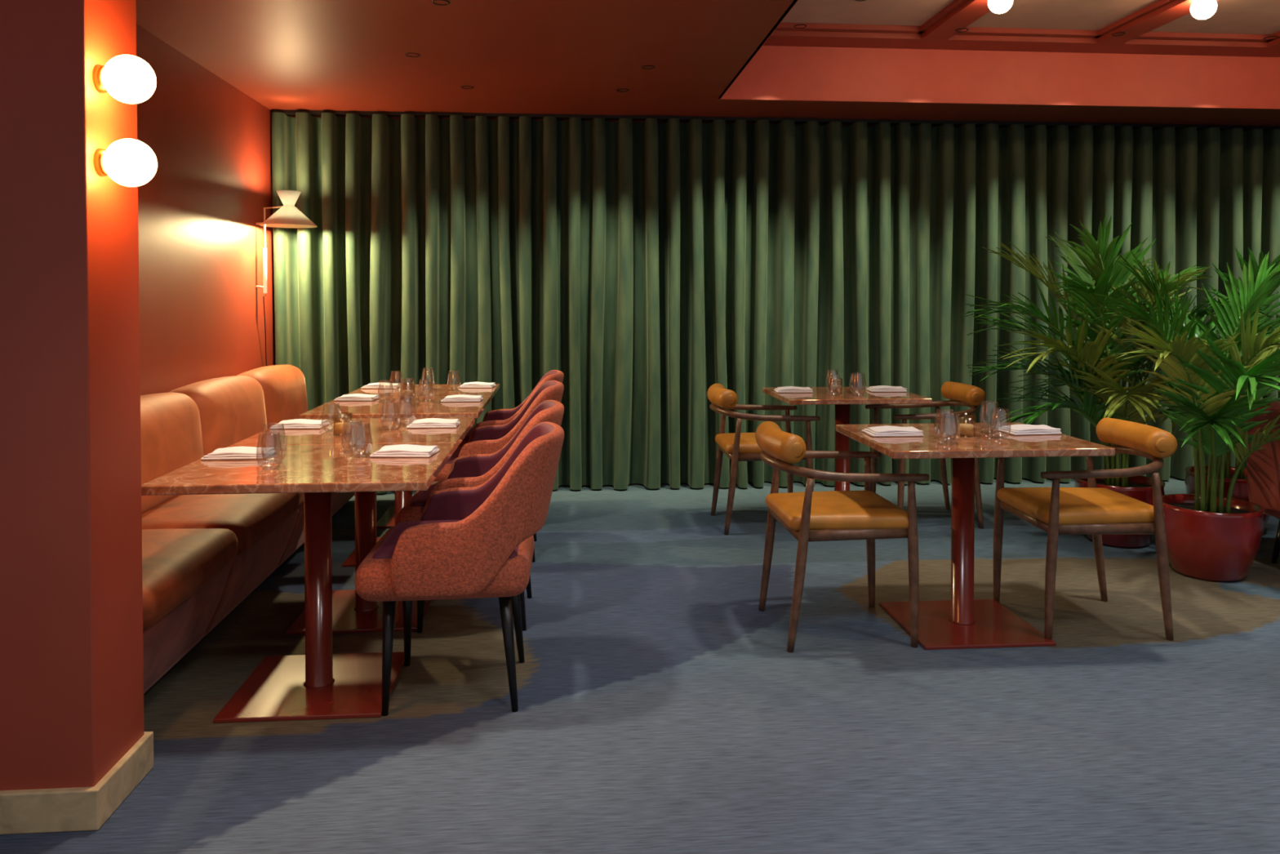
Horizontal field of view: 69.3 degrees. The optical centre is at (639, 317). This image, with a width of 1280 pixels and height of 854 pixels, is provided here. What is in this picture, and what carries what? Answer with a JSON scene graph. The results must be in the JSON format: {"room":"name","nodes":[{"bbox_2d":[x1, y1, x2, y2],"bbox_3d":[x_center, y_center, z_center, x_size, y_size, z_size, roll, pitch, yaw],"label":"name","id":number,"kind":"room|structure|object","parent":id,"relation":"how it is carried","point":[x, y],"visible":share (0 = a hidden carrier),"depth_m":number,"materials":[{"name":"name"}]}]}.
{"room":"restaurant","nodes":[
{"label":"restaurant","id":0,"kind":"room"},
{"bbox_2d":[0,0,144,790],"bbox_3d":[-2.268,-0.013,2.293,1.859,2.510,0.275,0,1,-5],"label":"wall pillar","id":1,"kind":"structure","parent":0,"point":[72,657],"depth_m":2.24,"materials":[{"name":"red paint"}]},
{"bbox_2d":[0,731,153,834],"bbox_3d":[-2.259,1.192,2.319,1.876,0.100,0.309,0,1,-5],"label":"baseboard","id":2,"kind":"structure","parent":1,"relation":"attached to","point":[80,808],"depth_m":2.24,"materials":[{"name":"stone"}]},
{"bbox_2d":[92,54,156,103],"bbox_3d":[-1.271,-0.590,2.296,0.130,0.118,0.118,0,1,-5],"label":"wall light","id":3,"kind":"object","parent":1,"relation":"attached to","point":[128,78],"visible":1,"depth_m":2.26,"materials":[{"name":"beige glass"}]},
{"bbox_2d":[93,138,157,186],"bbox_3d":[-1.271,-0.384,2.300,0.130,0.118,0.118,0,1,-5],"label":"wall light","id":4,"kind":"object","parent":1,"relation":"attached to","point":[131,162],"visible":1,"depth_m":2.26,"materials":[{"name":"beige glass"}]},
{"bbox_2d":[136,23,275,395],"bbox_3d":[-2.290,-0.049,4.014,0.120,2.510,4.380,0,1,-5],"label":"wall","id":5,"kind":"structure","parent":0,"point":[202,316],"depth_m":4.87,"materials":[{"name":"red paint"}]},
{"bbox_2d":[255,190,317,366],"bbox_3d":[-2.181,0.188,5.715,0.373,1.925,0.330,0,1,-5],"label":"wall lamp","id":6,"kind":"object","parent":5,"relation":"attached to","point":[288,215],"visible":0.93,"depth_m":5.66,"materials":[{"name":"beige"}]},
{"bbox_2d":[0,475,1279,853],"bbox_3d":[1.771,1.230,2.872,10.000,0.001,7.380,0,1,-5],"label":"floor","id":7,"kind":"structure","parent":0,"point":[661,710],"depth_m":2.84,"materials":[{"name":"carpet"}]},
{"bbox_2d":[140,364,355,694],"bbox_3d":[-1.867,0.757,4.197,0.733,0.890,3.318,0,1,-5],"label":"sofa","id":8,"kind":"object","parent":7,"relation":"on","point":[203,556],"visible":0.38,"depth_m":3.59,"materials":[{"name":"leather"},{"name":"black metal"}]},
{"bbox_2d":[140,391,204,513],"bbox_3d":[-2.029,0.561,3.728,0.297,0.478,0.854,0,1,-5],"label":"cushion","id":9,"kind":"object","parent":8,"relation":"on","point":[171,436],"depth_m":3.73,"materials":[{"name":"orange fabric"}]},
{"bbox_2d":[142,528,237,631],"bbox_3d":[-1.647,0.816,2.942,0.504,0.158,0.776,0,1,-5],"label":"seat cushion","id":10,"kind":"object","parent":8,"relation":"on","point":[179,564],"depth_m":2.94,"materials":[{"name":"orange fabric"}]},
{"bbox_2d":[168,375,266,455],"bbox_3d":[-2.101,0.542,4.594,0.297,0.478,0.874,0,1,-5],"label":"cushion","id":11,"kind":"object","parent":8,"relation":"on","point":[232,409],"depth_m":4.43,"materials":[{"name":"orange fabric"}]},
{"bbox_2d":[142,493,303,555],"bbox_3d":[-1.715,0.799,3.759,0.504,0.158,0.856,0,1,-5],"label":"seat cushion","id":12,"kind":"object","parent":8,"relation":"on","point":[254,518],"depth_m":3.56,"materials":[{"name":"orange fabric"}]},
{"bbox_2d":[237,364,307,429],"bbox_3d":[-2.170,0.525,5.431,0.297,0.478,0.794,0,1,-5],"label":"cushion","id":13,"kind":"object","parent":8,"relation":"on","point":[284,387],"depth_m":5.28,"materials":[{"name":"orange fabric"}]},
{"bbox_2d":[141,442,456,723],"bbox_3d":[-1.066,0.851,3.071,0.820,0.750,0.738,0,1,-5],"label":"dining table","id":14,"kind":"object","parent":7,"relation":"on","point":[319,683],"visible":0.83,"depth_m":3.01,"materials":[{"name":"stone"}]},
{"bbox_2d":[200,446,276,460],"bbox_3d":[-1.365,0.459,3.158,0.209,0.029,0.145,0,1,-5],"label":"folded napkin","id":15,"kind":"object","parent":14,"relation":"on","point":[233,452],"visible":1,"depth_m":3.10,"materials":[{"name":"white fabric"}]},
{"bbox_2d":[256,431,282,469],"bbox_3d":[-1.176,0.422,2.942,0.079,0.113,0.079,0,1,-5],"label":"drinking glass","id":16,"kind":"object","parent":14,"relation":"on","point":[269,431],"visible":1,"depth_m":2.93,"materials":[{"name":"clear glass"}]},
{"bbox_2d":[261,422,286,462],"bbox_3d":[-1.205,0.413,3.050,0.079,0.126,0.079,0,1,-5],"label":"drinking glass","id":17,"kind":"object","parent":14,"relation":"on","point":[282,423],"visible":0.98,"depth_m":3.04,"materials":[{"name":"clear glass"}]},
{"bbox_2d":[341,420,364,453],"bbox_3d":[-1.006,0.415,3.247,0.079,0.113,0.079,0,1,-5],"label":"drinking glass","id":18,"kind":"object","parent":14,"relation":"on","point":[344,420],"visible":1,"depth_m":3.24,"materials":[{"name":"clear glass"}]},
{"bbox_2d":[348,422,372,457],"bbox_3d":[-0.954,0.417,3.161,0.079,0.113,0.079,0,1,-5],"label":"drinking glass","id":19,"kind":"object","parent":14,"relation":"on","point":[357,422],"visible":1,"depth_m":3.15,"materials":[{"name":"clear glass"}]},
{"bbox_2d":[369,444,439,457],"bbox_3d":[-0.812,0.458,3.204,0.209,0.029,0.145,0,1,1],"label":"folded napkin","id":20,"kind":"object","parent":14,"relation":"on","point":[401,450],"visible":1,"depth_m":3.14,"materials":[{"name":"white fabric"}]},
{"bbox_2d":[231,417,475,635],"bbox_3d":[-1.127,0.835,3.810,0.820,0.750,0.738,0,1,-5],"label":"dining table","id":21,"kind":"object","parent":7,"relation":"on","point":[351,613],"visible":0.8,"depth_m":3.75,"materials":[{"name":"stone"}]},
{"bbox_2d":[269,418,329,429],"bbox_3d":[-1.425,0.443,3.886,0.209,0.029,0.145,0,1,-3],"label":"folded napkin","id":22,"kind":"object","parent":21,"relation":"on","point":[296,423],"visible":0.99,"depth_m":3.82,"materials":[{"name":"white fabric"}]},
{"bbox_2d":[333,412,352,435],"bbox_3d":[-1.176,0.420,3.665,0.072,0.085,0.072,0,1,-5],"label":"candle jar","id":23,"kind":"object","parent":21,"relation":"on","point":[338,426],"visible":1,"depth_m":3.64,"materials":[{"name":"clear glass"}]},
{"bbox_2d":[380,400,399,429],"bbox_3d":[-1.028,0.404,3.817,0.079,0.113,0.079,0,1,-5],"label":"drinking glass","id":24,"kind":"object","parent":21,"relation":"on","point":[396,401],"visible":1,"depth_m":3.82,"materials":[{"name":"clear glass"}]},
{"bbox_2d":[397,395,416,426],"bbox_3d":[-0.987,0.395,3.921,0.079,0.126,0.079,0,1,-5],"label":"drinking glass","id":25,"kind":"object","parent":21,"relation":"on","point":[402,395],"visible":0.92,"depth_m":3.92,"materials":[{"name":"clear glass"}]},
{"bbox_2d":[406,417,460,428],"bbox_3d":[-0.870,0.443,3.912,0.209,0.029,0.145,0,1,-5],"label":"folded napkin","id":26,"kind":"object","parent":21,"relation":"on","point":[428,422],"visible":1,"depth_m":3.85,"materials":[{"name":"white fabric"}]},
{"bbox_2d":[299,396,490,567],"bbox_3d":[-1.201,0.817,4.705,0.820,0.750,0.738,0,1,-5],"label":"dining table","id":27,"kind":"object","parent":7,"relation":"on","point":[433,407],"visible":0.42,"depth_m":4.53,"materials":[{"name":"stone"}]},
{"bbox_2d":[333,393,380,400],"bbox_3d":[-1.501,0.422,4.923,0.209,0.029,0.145,0,1,2],"label":"folded napkin","id":28,"kind":"object","parent":27,"relation":"on","point":[354,397],"visible":1,"depth_m":4.86,"materials":[{"name":"white fabric"}]},
{"bbox_2d":[377,380,393,402],"bbox_3d":[-1.322,0.383,4.816,0.079,0.113,0.079,0,1,-5],"label":"drinking glass","id":29,"kind":"object","parent":27,"relation":"on","point":[383,380],"visible":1,"depth_m":4.81,"materials":[{"name":"clear glass"}]},
{"bbox_2d":[400,382,414,399],"bbox_3d":[-1.244,0.393,4.973,0.072,0.085,0.072,0,1,-5],"label":"candle jar","id":30,"kind":"object","parent":27,"relation":"on","point":[409,393],"visible":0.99,"depth_m":4.96,"materials":[{"name":"clear glass"}]},
{"bbox_2d":[400,377,415,403],"bbox_3d":[-1.198,0.377,4.776,0.079,0.126,0.079,0,1,-5],"label":"drinking glass","id":31,"kind":"object","parent":27,"relation":"on","point":[413,378],"visible":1,"depth_m":4.78,"materials":[{"name":"clear glass"}]},
{"bbox_2d":[417,378,433,401],"bbox_3d":[-1.125,0.382,4.863,0.079,0.113,0.079,0,1,-5],"label":"drinking glass","id":32,"kind":"object","parent":27,"relation":"on","point":[422,379],"visible":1,"depth_m":4.86,"materials":[{"name":"clear glass"}]},
{"bbox_2d":[440,394,483,401],"bbox_3d":[-0.936,0.422,4.879,0.209,0.029,0.145,0,1,-4],"label":"folded napkin","id":33,"kind":"object","parent":27,"relation":"on","point":[458,397],"visible":1,"depth_m":4.82,"materials":[{"name":"white fabric"}]},
{"bbox_2d":[346,383,499,528],"bbox_3d":[-1.263,0.801,5.444,0.820,0.750,0.738,0,1,-5],"label":"dining table","id":34,"kind":"object","parent":7,"relation":"on","point":[387,520],"visible":0.32,"depth_m":5.36,"materials":[{"name":"stone"}]},
{"bbox_2d":[360,382,400,388],"bbox_3d":[-1.556,0.408,5.580,0.209,0.029,0.145,0,1,1],"label":"folded napkin","id":35,"kind":"object","parent":34,"relation":"on","point":[373,385],"visible":0.96,"depth_m":5.51,"materials":[{"name":"white fabric"}]},
{"bbox_2d":[457,382,496,387],"bbox_3d":[-0.988,0.407,5.627,0.209,0.029,0.145,0,1,1],"label":"folded napkin","id":36,"kind":"object","parent":34,"relation":"on","point":[469,384],"visible":0.99,"depth_m":5.56,"materials":[{"name":"white fabric"}]},
{"bbox_2d":[355,422,564,715],"bbox_3d":[-0.570,0.797,3.071,0.638,0.860,0.579,0,1,-4],"label":"upholstered armchair","id":37,"kind":"object","parent":7,"relation":"on","point":[473,542],"visible":1,"depth_m":2.84,"materials":[{"name":"fabric"}]},
{"bbox_2d":[395,400,564,632],"bbox_3d":[-0.629,0.782,3.778,0.638,0.860,0.579,0,1,-4],"label":"upholstered armchair","id":38,"kind":"object","parent":7,"relation":"on","point":[469,470],"visible":0.25,"depth_m":3.60,"materials":[{"name":"fabric"}]},
{"bbox_2d":[433,380,564,562],"bbox_3d":[-0.706,0.763,4.705,0.638,0.860,0.579,0,1,-5],"label":"upholstered armchair","id":39,"kind":"object","parent":7,"relation":"on","point":[486,439],"visible":0.28,"depth_m":4.52,"materials":[{"name":"fabric"}]},
{"bbox_2d":[457,369,564,446],"bbox_3d":[-0.765,0.748,5.422,0.638,0.860,0.579,0,1,-3],"label":"upholstered armchair","id":40,"kind":"object","parent":7,"relation":"on","point":[499,416],"visible":0.16,"depth_m":5.34,"materials":[{"name":"fabric"}]},
{"bbox_2d":[706,383,820,534],"bbox_3d":[0.675,0.786,5.292,0.574,0.790,0.533,0,1,-5],"label":"wooden armchair","id":41,"kind":"object","parent":7,"relation":"on","point":[738,446],"visible":0.76,"depth_m":5.07,"materials":[{"name":"brown wood"}]},
{"bbox_2d":[755,421,929,653],"bbox_3d":[0.749,0.821,3.622,0.574,0.790,0.533,0,1,-6],"label":"wooden armchair","id":42,"kind":"object","parent":7,"relation":"on","point":[809,516],"visible":1,"depth_m":3.41,"materials":[{"name":"brown wood"}]},
{"bbox_2d":[762,386,932,490],"bbox_3d":[1.157,0.804,5.302,0.780,0.750,0.680,0,1,-5],"label":"dining table","id":43,"kind":"object","parent":7,"relation":"on","point":[820,396],"visible":0.4,"depth_m":5.22,"materials":[{"name":"stone"}]},
{"bbox_2d":[773,386,813,392],"bbox_3d":[0.882,0.413,5.341,0.209,0.029,0.145,0,1,0],"label":"folded napkin","id":44,"kind":"object","parent":43,"relation":"on","point":[786,388],"visible":1,"depth_m":5.28,"materials":[{"name":"white fabric"}]},
{"bbox_2d":[829,377,842,393],"bbox_3d":[1.111,0.387,5.249,0.072,0.085,0.072,0,1,-5],"label":"candle jar","id":45,"kind":"object","parent":43,"relation":"on","point":[836,388],"visible":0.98,"depth_m":5.23,"materials":[{"name":"clear glass"}]},
{"bbox_2d":[865,385,906,391],"bbox_3d":[1.431,0.412,5.386,0.209,0.029,0.145,0,1,-1],"label":"folded napkin","id":46,"kind":"object","parent":43,"relation":"on","point":[879,388],"visible":1,"depth_m":5.32,"materials":[{"name":"white fabric"}]},
{"bbox_2d":[865,381,986,528],"bbox_3d":[1.673,0.784,5.394,0.574,0.790,0.533,0,1,-5],"label":"wooden armchair","id":47,"kind":"object","parent":7,"relation":"on","point":[962,394],"visible":0.44,"depth_m":5.27,"materials":[{"name":"brown wood"}]},
{"bbox_2d":[835,422,1115,649],"bbox_3d":[1.274,0.839,3.656,0.820,0.750,0.700,0,1,-5],"label":"dining table","id":48,"kind":"object","parent":7,"relation":"on","point":[963,621],"visible":0.98,"depth_m":3.61,"materials":[{"name":"stone"}]},
{"bbox_2d":[861,425,924,436],"bbox_3d":[1.001,0.448,3.675,0.209,0.029,0.145,0,1,-4],"label":"folded napkin","id":49,"kind":"object","parent":48,"relation":"on","point":[877,431],"visible":1,"depth_m":3.61,"materials":[{"name":"white fabric"}]},
{"bbox_2d":[933,408,955,439],"bbox_3d":[1.171,0.409,3.558,0.079,0.113,0.079,0,1,-5],"label":"drinking glass","id":50,"kind":"object","parent":48,"relation":"on","point":[939,408],"visible":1,"depth_m":3.55,"materials":[{"name":"clear glass"}]},
{"bbox_2d":[937,412,959,444],"bbox_3d":[1.146,0.411,3.436,0.079,0.113,0.079,0,1,-5],"label":"drinking glass","id":51,"kind":"object","parent":48,"relation":"on","point":[941,412],"visible":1,"depth_m":3.43,"materials":[{"name":"clear glass"}]},
{"bbox_2d":[955,413,975,436],"bbox_3d":[1.275,0.421,3.627,0.072,0.085,0.072,0,1,-5],"label":"candle jar","id":52,"kind":"object","parent":48,"relation":"on","point":[966,428],"visible":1,"depth_m":3.61,"materials":[{"name":"clear glass"}]},
{"bbox_2d":[978,400,999,433],"bbox_3d":[1.399,0.399,3.707,0.079,0.126,0.079,0,1,-5],"label":"drinking glass","id":53,"kind":"object","parent":48,"relation":"on","point":[994,401],"visible":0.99,"depth_m":3.71,"materials":[{"name":"clear glass"}]},
{"bbox_2d":[989,408,1011,438],"bbox_3d":[1.390,0.409,3.576,0.079,0.113,0.079,0,1,-5],"label":"drinking glass","id":54,"kind":"object","parent":48,"relation":"on","point":[1008,409],"visible":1,"depth_m":3.57,"materials":[{"name":"clear glass"}]},
{"bbox_2d":[995,424,1062,435],"bbox_3d":[1.559,0.447,3.722,0.209,0.029,0.145,0,1,-9],"label":"folded napkin","id":55,"kind":"object","parent":48,"relation":"on","point":[1016,429],"visible":1,"depth_m":3.67,"materials":[{"name":"white fabric"}]},
{"bbox_2d":[992,417,1177,640],"bbox_3d":[1.768,0.819,3.706,0.574,0.790,0.533,0,1,-3],"label":"wooden armchair","id":56,"kind":"object","parent":7,"relation":"on","point":[1093,510],"visible":0.88,"depth_m":3.50,"materials":[{"name":"brown wood"}]},
{"bbox_2d":[960,213,1274,548],"bbox_3d":[2.411,0.327,4.841,1.504,1.722,1.246,0,1,-5],"label":"potted palm","id":57,"kind":"object","parent":7,"relation":"on","point":[1099,265],"visible":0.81,"depth_m":4.76,"materials":[{"name":"green plant"}]},
{"bbox_2d":[1074,475,1165,548],"bbox_3d":[2.535,1.022,4.909,0.430,0.330,0.430,0,1,-5],"label":"pot","id":58,"kind":"object","parent":57,"relation":"on","point":[1140,487],"depth_m":4.77,"materials":[{"name":"red ceramic"}]},
{"bbox_2d":[1087,248,1279,582],"bbox_3d":[2.736,0.440,4.279,1.181,1.520,1.344,1,1,31],"label":"potted palm","id":59,"kind":"object","parent":7,"relation":"on","point":[1211,537],"visible":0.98,"depth_m":4.19,"materials":[{"name":"green plant"}]},
{"bbox_2d":[1161,493,1264,582],"bbox_3d":[2.663,1.034,4.337,0.430,0.330,0.430,0,1,-5],"label":"pot","id":60,"kind":"object","parent":59,"relation":"on","point":[1209,540],"depth_m":4.19,"materials":[{"name":"red ceramic"}]},
{"bbox_2d":[1103,247,1279,528],"bbox_3d":[3.293,0.404,5.087,1.393,1.560,1.338,-1,1,-34],"label":"potted palm","id":61,"kind":"object","parent":7,"relation":"on","point":[1240,491],"visible":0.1,"depth_m":4.95,"materials":[{"name":"green plant"}]},
{"bbox_2d":[1184,465,1270,528],"bbox_3d":[3.251,1.018,5.109,0.430,0.330,0.430,0,1,-5],"label":"pot","id":62,"kind":"object","parent":61,"relation":"on","point":[1240,491],"depth_m":5.01,"materials":[{"name":"red ceramic"}]},
{"bbox_2d":[1244,399,1279,563],"bbox_3d":[3.299,0.802,4.275,0.661,0.802,0.740,0,1,-5],"label":"velvet armchair","id":63,"kind":"object","parent":7,"relation":"on","point":[1263,466],"visible":0.62,"depth_m":4.41,"materials":[{"name":"red fabric"}]},
{"bbox_2d":[135,0,1279,130],"bbox_3d":[1.721,-1.579,2.809,10.100,0.600,7.380,0,1,-5],"label":"ceiling","id":64,"kind":"structure","parent":0,"point":[517,56],"depth_m":4.93,"materials":[{"name":"red paint"}]},
{"bbox_2d":[404,53,420,57],"bbox_3d":[-1.140,-1.316,4.645,0.076,0.004,0.076,0,1,-5],"label":"recessed light","id":65,"kind":"object","parent":64,"relation":"in","point":[406,54],"visible":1,"depth_m":4.64,"materials":[{"name":"black metal"}]},
{"bbox_2d":[431,0,450,5],"bbox_3d":[-0.821,-1.298,3.819,0.076,0.004,0.076,0,1,-5],"label":"recessed light","id":66,"kind":"object","parent":64,"relation":"in","point":[433,1],"visible":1,"depth_m":3.83,"materials":[{"name":"black metal"}]},
{"bbox_2d":[460,85,473,88],"bbox_3d":[-0.999,-1.331,5.359,0.076,0.004,0.076,0,1,-5],"label":"recessed light","id":67,"kind":"object","parent":64,"relation":"in","point":[462,86],"visible":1,"depth_m":5.35,"materials":[{"name":"black metal"}]},
{"bbox_2d":[616,88,629,92],"bbox_3d":[-0.102,-1.332,5.434,0.076,0.004,0.076,0,1,-5],"label":"recessed light","id":68,"kind":"object","parent":64,"relation":"in","point":[621,88],"visible":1,"depth_m":5.42,"materials":[{"name":"black metal"}]},
{"bbox_2d":[640,65,655,69],"bbox_3d":[0.044,-1.321,4.894,0.076,0.004,0.076,0,1,-5],"label":"recessed light","id":69,"kind":"object","parent":64,"relation":"in","point":[642,67],"visible":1,"depth_m":4.89,"materials":[{"name":"black metal"}]},
{"bbox_2d":[271,109,1279,129],"bbox_3d":[2.037,-1.344,6.388,8.880,0.020,0.050,0,1,-5],"label":"track","id":70,"kind":"object","parent":64,"relation":"attached to","point":[284,111],"visible":0.89,"depth_m":6.27,"materials":[{"name":"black metal"}]},
{"bbox_2d":[271,111,1279,493],"bbox_3d":[2.008,-0.094,6.437,8.826,2.475,0.229,0,1,-5],"label":"curtain","id":71,"kind":"object","parent":70,"relation":"hanging from","point":[651,264],"visible":0.67,"depth_m":6.30,"materials":[{"name":"green fabric"}]},
{"bbox_2d":[793,23,807,28],"bbox_3d":[0.914,-1.659,5.280,0.076,0.004,0.076,0,1,-5],"label":"recessed light","id":72,"kind":"object","parent":64,"relation":"in","point":[806,25],"visible":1,"depth_m":5.27,"materials":[{"name":"black metal"}]},
{"bbox_2d":[918,0,967,33],"bbox_3d":[2.030,-1.645,2.352,0.220,0.030,6.420,0,1,-5],"label":"trim","id":73,"kind":"structure","parent":64,"relation":"attached to","point":[954,4],"depth_m":5.19,"materials":[{"name":"red paint"}]},
{"bbox_2d":[921,0,991,39],"bbox_3d":[2.030,-1.630,2.352,0.160,0.060,6.420,0,1,-5],"label":"beam","id":74,"kind":"structure","parent":64,"relation":"attached to","point":[971,11],"depth_m":5.18,"materials":[{"name":"red paint"}]},
{"bbox_2d":[955,27,968,32],"bbox_3d":[1.861,-1.661,5.359,0.076,0.004,0.076,0,1,-5],"label":"recessed light","id":75,"kind":"object","parent":74,"relation":"attached to","point":[962,28],"visible":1,"depth_m":5.35,"materials":[{"name":"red metal"}]},
{"bbox_2d":[987,0,1013,13],"bbox_3d":[1.834,-1.609,4.715,0.120,0.120,0.120,0,1,-5],"label":"globe ceiling light","id":76,"kind":"object","parent":74,"relation":"attached to","point":[998,6],"visible":1,"depth_m":4.68,"materials":[{"name":"beige glass"}]},
{"bbox_2d":[720,45,1279,109],"bbox_3d":[3.499,-1.554,5.928,6.040,0.420,0.020,0,1,-5],"label":"fascia","id":77,"kind":"object","parent":64,"relation":"attached to","point":[775,73],"visible":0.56,"depth_m":5.82,"materials":[{"name":"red paint"}]},
{"bbox_2d":[762,30,1279,57],"bbox_3d":[3.509,-1.702,5.806,6.040,0.060,0.220,0,1,-5],"label":"beam edge","id":78,"kind":"object","parent":64,"relation":"attached to","point":[778,37],"visible":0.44,"depth_m":5.68,"materials":[{"name":"red paint"}]},
{"bbox_2d":[774,22,1272,42],"bbox_3d":[3.521,-1.714,5.666,6.040,0.030,0.060,0,1,-5],"label":"trim","id":79,"kind":"structure","parent":64,"relation":"attached to","point":[782,26],"depth_m":5.54,"materials":[{"name":"red paint"}]},
{"bbox_2d":[1096,0,1174,37],"bbox_3d":[3.126,-1.647,2.443,0.220,0.030,6.420,0,1,-5],"label":"trim","id":80,"kind":"structure","parent":64,"relation":"attached to","point":[1159,3],"depth_m":5.23,"materials":[{"name":"red paint"}]},
{"bbox_2d":[1097,0,1217,44],"bbox_3d":[3.126,-1.631,2.443,0.160,0.060,6.420,0,1,-5],"label":"beam","id":81,"kind":"structure","parent":64,"relation":"attached to","point":[1176,9],"depth_m":5.23,"materials":[{"name":"red paint"}]},
{"bbox_2d":[1111,31,1125,35],"bbox_3d":[2.808,-1.662,5.437,0.076,0.004,0.076,0,1,-5],"label":"recessed light","id":82,"kind":"object","parent":81,"relation":"attached to","point":[1112,34],"visible":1,"depth_m":5.43,"materials":[{"name":"black metal"}]},
{"bbox_2d":[1190,0,1217,19],"bbox_3d":[2.929,-1.611,4.816,0.120,0.120,0.120,0,1,-5],"label":"globe ceiling light","id":83,"kind":"object","parent":81,"relation":"attached to","point":[1199,9],"visible":1,"depth_m":4.78,"materials":[{"name":"beige glass"}]},
{"bbox_2d":[1262,35,1278,39],"bbox_3d":[3.754,-1.664,5.516,0.076,0.004,0.076,0,1,-5],"label":"recessed light","id":84,"kind":"object","parent":64,"relation":"in","point":[1269,36],"visible":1,"depth_m":5.51,"materials":[{"name":"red metal"}]},
{"bbox_2d":[1267,37,1279,47],"bbox_3d":[4.222,-1.633,2.534,0.160,0.060,6.420,0,1,-5],"label":"beam","id":85,"kind":"structure","parent":64,"relation":"attached to","point":[1274,43],"depth_m":5.68,"materials":[{"name":"red paint"}]},
{"bbox_2d":[1269,31,1279,41],"bbox_3d":[4.222,-1.648,2.534,0.220,0.030,6.420,0,1,-5],"label":"trim","id":86,"kind":"structure","parent":64,"relation":"attached to","point":[1277,33],"depth_m":5.63,"materials":[{"name":"red paint"}]},
{"bbox_2d":[286,115,1266,485],"bbox_3d":[1.954,-0.349,6.618,9.010,3.000,0.120,0,1,-5],"label":"wall","id":87,"kind":"structure","parent":0,"point":[291,116],"depth_m":6.39,"materials":[{"name":"red paint"}]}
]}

